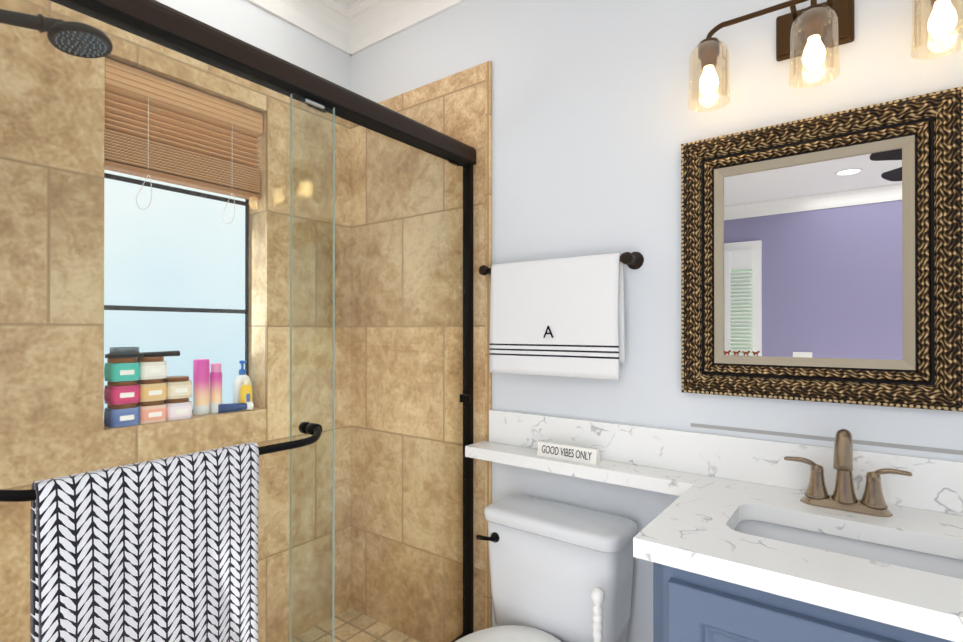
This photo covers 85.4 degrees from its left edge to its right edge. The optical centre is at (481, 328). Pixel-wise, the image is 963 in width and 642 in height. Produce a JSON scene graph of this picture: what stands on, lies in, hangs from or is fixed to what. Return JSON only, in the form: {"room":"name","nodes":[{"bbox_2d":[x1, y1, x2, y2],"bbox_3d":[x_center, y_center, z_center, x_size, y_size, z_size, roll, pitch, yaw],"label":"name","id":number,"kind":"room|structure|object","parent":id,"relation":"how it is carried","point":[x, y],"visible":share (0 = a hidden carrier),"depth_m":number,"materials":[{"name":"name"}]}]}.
{"room":"bathroom","nodes":[
{"label":"bathroom","id":0,"kind":"room"},
{"bbox_2d":[156,0,350,90],"bbox_3d":[-2.177,-0.065,0.483,0.200,2.720,5.200,0,0,37],"label":"wall","id":1,"kind":"structure","parent":0,"point":[254,25],"depth_m":2.11,"materials":[{"name":"white paint"}]},
{"bbox_2d":[0,0,350,641],"bbox_3d":[-1.111,0.151,1.870,0.162,2.300,1.500,0,0,37],"label":"shower wall tile","id":2,"kind":"structure","parent":1,"relation":"attached to","point":[78,278],"depth_m":1.70,"materials":[{"name":"tile"}]},
{"bbox_2d":[104,403,139,427],"bbox_3d":[-1.188,0.283,1.725,0.086,0.074,0.084,0,0,37],"label":"jar","id":3,"kind":"object","parent":2,"relation":"on","point":[118,414],"depth_m":1.70,"materials":[{"name":"blue"}]},
{"bbox_2d":[104,380,139,404],"bbox_3d":[-1.188,0.209,1.726,0.086,0.074,0.084,0,0,37],"label":"jar","id":4,"kind":"object","parent":3,"relation":"on","point":[130,394],"depth_m":1.70,"materials":[{"name":"pink"}]},
{"bbox_2d":[104,358,139,381],"bbox_3d":[-1.188,0.135,1.726,0.086,0.074,0.084,0,0,37],"label":"jar","id":5,"kind":"object","parent":4,"relation":"on","point":[128,368],"depth_m":1.69,"materials":[{"name":"teal"}]},
{"bbox_2d":[137,400,166,423],"bbox_3d":[-1.138,0.283,1.793,0.086,0.074,0.084,0,0,37],"label":"jar","id":6,"kind":"object","parent":2,"relation":"on","point":[145,417],"depth_m":1.76,"materials":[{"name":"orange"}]},
{"bbox_2d":[137,378,166,401],"bbox_3d":[-1.138,0.209,1.793,0.086,0.074,0.084,0,0,37],"label":"jar","id":7,"kind":"object","parent":6,"relation":"on","point":[150,393],"depth_m":1.76,"materials":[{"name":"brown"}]},
{"bbox_2d":[137,356,166,379],"bbox_3d":[-1.138,0.135,1.793,0.086,0.074,0.084,0,0,37],"label":"jar","id":8,"kind":"object","parent":7,"relation":"on","point":[157,372],"depth_m":1.76,"materials":[{"name":"beige"}]},
{"bbox_2d":[105,347,179,357],"bbox_3d":[-1.150,0.081,1.778,0.070,0.036,0.225,0,0,37],"label":"hairbrush","id":9,"kind":"object","parent":8,"relation":"on","point":[133,352],"depth_m":1.74,"materials":[{"name":"black plastic"}]},
{"bbox_2d":[164,398,191,420],"bbox_3d":[-1.088,0.284,1.860,0.086,0.074,0.084,0,0,37],"label":"jar","id":10,"kind":"object","parent":2,"relation":"on","point":[174,409],"depth_m":1.83,"materials":[{"name":"white"}]},
{"bbox_2d":[164,376,191,398],"bbox_3d":[-1.088,0.210,1.861,0.086,0.074,0.084,0,0,37],"label":"jar","id":11,"kind":"object","parent":10,"relation":"on","point":[181,380],"depth_m":1.83,"materials":[{"name":"beige"}]},
{"bbox_2d":[193,359,209,414],"bbox_3d":[-1.044,0.218,1.945,0.056,0.205,0.056,0,0,37],"label":"bottle","id":12,"kind":"object","parent":2,"relation":"on","point":[203,381],"depth_m":1.92,"materials":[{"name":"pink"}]},
{"bbox_2d":[210,363,221,413],"bbox_3d":[-1.009,0.227,1.984,0.044,0.188,0.044,0,0,37],"label":"bottle","id":13,"kind":"object","parent":2,"relation":"on","point":[215,381],"depth_m":1.97,"materials":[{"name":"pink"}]},
{"bbox_2d":[218,401,253,412],"bbox_3d":[-0.948,0.304,2.011,0.124,0.034,0.034,0,0,-41],"label":"tube","id":14,"kind":"object","parent":2,"relation":"on","point":[232,407],"depth_m":2.00,"materials":[{"name":"blue plastic"}]},
{"bbox_2d":[233,360,251,402],"bbox_3d":[-0.960,0.226,2.096,0.051,0.192,0.070,0,0,37],"label":"pump bottle","id":15,"kind":"object","parent":2,"relation":"on","point":[242,375],"depth_m":2.07,"materials":[{"name":"white plastic"}]},
{"bbox_2d":[240,381,252,410],"bbox_3d":[-0.926,0.264,2.054,0.030,0.114,0.046,0,0,37],"label":"bottle","id":16,"kind":"object","parent":2,"relation":"on","point":[247,389],"depth_m":2.04,"materials":[{"name":"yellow plastic"}]},
{"bbox_2d":[104,169,248,423],"bbox_3d":[-1.137,-0.274,1.946,0.021,1.190,0.552,0,0,37],"label":"window","id":17,"kind":"structure","parent":1,"relation":"in","point":[176,259],"depth_m":1.94,"materials":[{"name":"grey"}]},
{"bbox_2d":[104,58,262,223],"bbox_3d":[-1.060,-0.629,1.890,0.068,0.464,0.540,0,0,37],"label":"window blind","id":18,"kind":"object","parent":17,"relation":"attached to","point":[204,107],"depth_m":1.85,"materials":[{"name":"brown wood"}]},
{"bbox_2d":[247,0,358,55],"bbox_3d":[-2.021,-1.352,0.447,0.100,0.145,4.880,0,0,37],"label":"crown molding","id":19,"kind":"structure","parent":1,"relation":"attached to","point":[326,20],"depth_m":2.25,"materials":[{"name":"white"}]},
{"bbox_2d":[339,0,357,5],"bbox_3d":[-0.128,-1.481,-1.029,5.300,0.100,5.200,0,0,37],"label":"ceiling","id":20,"kind":"structure","parent":0,"point":[347,2],"depth_m":2.26,"materials":[{"name":"white paint"}]},
{"bbox_2d":[351,0,962,641],"bbox_3d":[0.565,-0.060,1.624,2.850,2.720,0.102,0,0,37],"label":"wall","id":21,"kind":"structure","parent":0,"point":[597,120],"depth_m":1.62,"materials":[{"name":"white paint"}]},
{"bbox_2d":[343,0,466,51],"bbox_3d":[0.514,-1.348,1.543,2.630,0.145,0.100,0,0,37],"label":"crown molding","id":22,"kind":"structure","parent":21,"relation":"attached to","point":[356,27],"depth_m":2.25,"materials":[{"name":"white"}]},
{"bbox_2d":[350,61,491,641],"bbox_3d":[-0.284,0.152,2.181,0.797,2.300,0.016,0,0,37],"label":"tiled wall","id":23,"kind":"structure","parent":21,"relation":"attached to","point":[457,106],"depth_m":2.16,"materials":[{"name":"tile"}]},
{"bbox_2d":[479,252,643,379],"bbox_3d":[0.237,-0.041,1.746,0.589,0.393,0.097,0,0,37],"label":"towel","id":24,"kind":"object","parent":21,"relation":"attached to","point":[564,317],"visible":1,"depth_m":1.68,"materials":[{"name":"white fabric"}]},
{"bbox_2d":[489,409,962,515],"bbox_3d":[0.814,0.360,1.365,1.944,0.118,0.020,0,0,37],"label":"backsplash","id":25,"kind":"structure","parent":21,"relation":"attached to","point":[932,484],"depth_m":1.44,"materials":[{"name":"white stone"}]},
{"bbox_2d":[681,86,962,411],"bbox_3d":[0.830,-0.175,1.339,0.611,0.721,0.045,0,0,37],"label":"mirror","id":26,"kind":"object","parent":21,"relation":"attached to","point":[821,258],"visible":1,"depth_m":1.31,"materials":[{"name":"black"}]},
{"bbox_2d":[688,0,962,111],"bbox_3d":[0.811,-0.712,1.274,0.568,0.234,0.176,0,0,37],"label":"vanity light fixture","id":27,"kind":"object","parent":21,"relation":"attached to","point":[813,32],"visible":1,"depth_m":1.29,"materials":[{"name":"glass"}]},
{"bbox_3d":[-0.128,1.339,-1.040,5.300,0.100,5.200,0,0,37],"label":"floor","id":28,"kind":"structure","parent":0,"visible":0},
{"bbox_2d":[287,608,419,641],"bbox_3d":[-0.793,1.294,1.631,0.628,0.012,1.476,0,0,37],"label":"mosaic shower floor","id":29,"kind":"structure","parent":28,"relation":"on","point":[369,631],"depth_m":2.21,"materials":[{"name":"beige tile"}]},
{"bbox_2d":[455,494,637,641],"bbox_3d":[0.084,0.941,1.442,0.471,0.716,0.733,0,0,37],"label":"toilet","id":30,"kind":"object","parent":28,"relation":"on","point":[552,564],"visible":1,"depth_m":1.56,"materials":[{"name":"white ceramic"}]},
{"bbox_2d":[591,587,604,641],"bbox_3d":[0.311,0.996,1.392,0.130,0.606,0.130,0,0,37],"label":"plunger","id":31,"kind":"object","parent":28,"relation":"on","point":[598,596],"visible":1,"depth_m":1.38,"materials":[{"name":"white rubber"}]},
{"bbox_2d":[653,520,962,641],"bbox_3d":[0.941,0.876,0.893,1.138,0.842,0.579,0,0,37],"label":"vanity cabinet","id":32,"kind":"object","parent":28,"relation":"on","point":[688,606],"visible":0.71,"depth_m":0.97,"materials":[{"name":"blue painted wood"}]},
{"bbox_2d":[465,441,962,641],"bbox_3d":[0.638,0.437,1.149,1.970,0.038,0.575,0,0,37],"label":"countertop","id":33,"kind":"structure","parent":32,"relation":"on","point":[691,528],"depth_m":1.04,"materials":[{"name":"white stone"}]},
{"bbox_2d":[537,441,599,464],"bbox_3d":[0.278,0.398,1.677,0.208,0.044,0.034,0,0,37],"label":"sign","id":34,"kind":"object","parent":33,"relation":"on","point":[587,455],"visible":1,"depth_m":1.66,"materials":[{"name":"white wood"}]},
{"bbox_2d":[784,429,911,516],"bbox_3d":[0.827,0.325,1.192,0.244,0.187,0.140,0,0,37],"label":"centerset faucet","id":35,"kind":"object","parent":33,"relation":"on","point":[843,497],"visible":1,"depth_m":1.19,"materials":[{"name":"bronze"}]},
{"bbox_3d":[-0.488,1.249,1.397,0.140,0.100,1.488,0,0,37],"label":"shower curb","id":36,"kind":"object","parent":28,"relation":"on","visible":0},
{"bbox_2d":[0,0,475,641],"bbox_3d":[-0.439,0.251,1.372,0.171,1.896,1.476,0,0,37],"label":"door","id":37,"kind":"structure","parent":36,"relation":"on","point":[160,550],"depth_m":1.09,"materials":[{"name":"clear glass"}]},
{"bbox_3d":[-1.215,-0.063,0.960,0.780,2.720,0.112,0,0,37],"label":"wall","id":38,"kind":"structure","parent":0,"visible":0},
{"bbox_2d":[0,9,112,57],"bbox_3d":[-1.090,-0.702,1.197,0.131,0.109,0.414,0,0,37],"label":"shower head","id":39,"kind":"object","parent":38,"relation":"attached to","point":[66,30],"depth_m":1.27}
]}

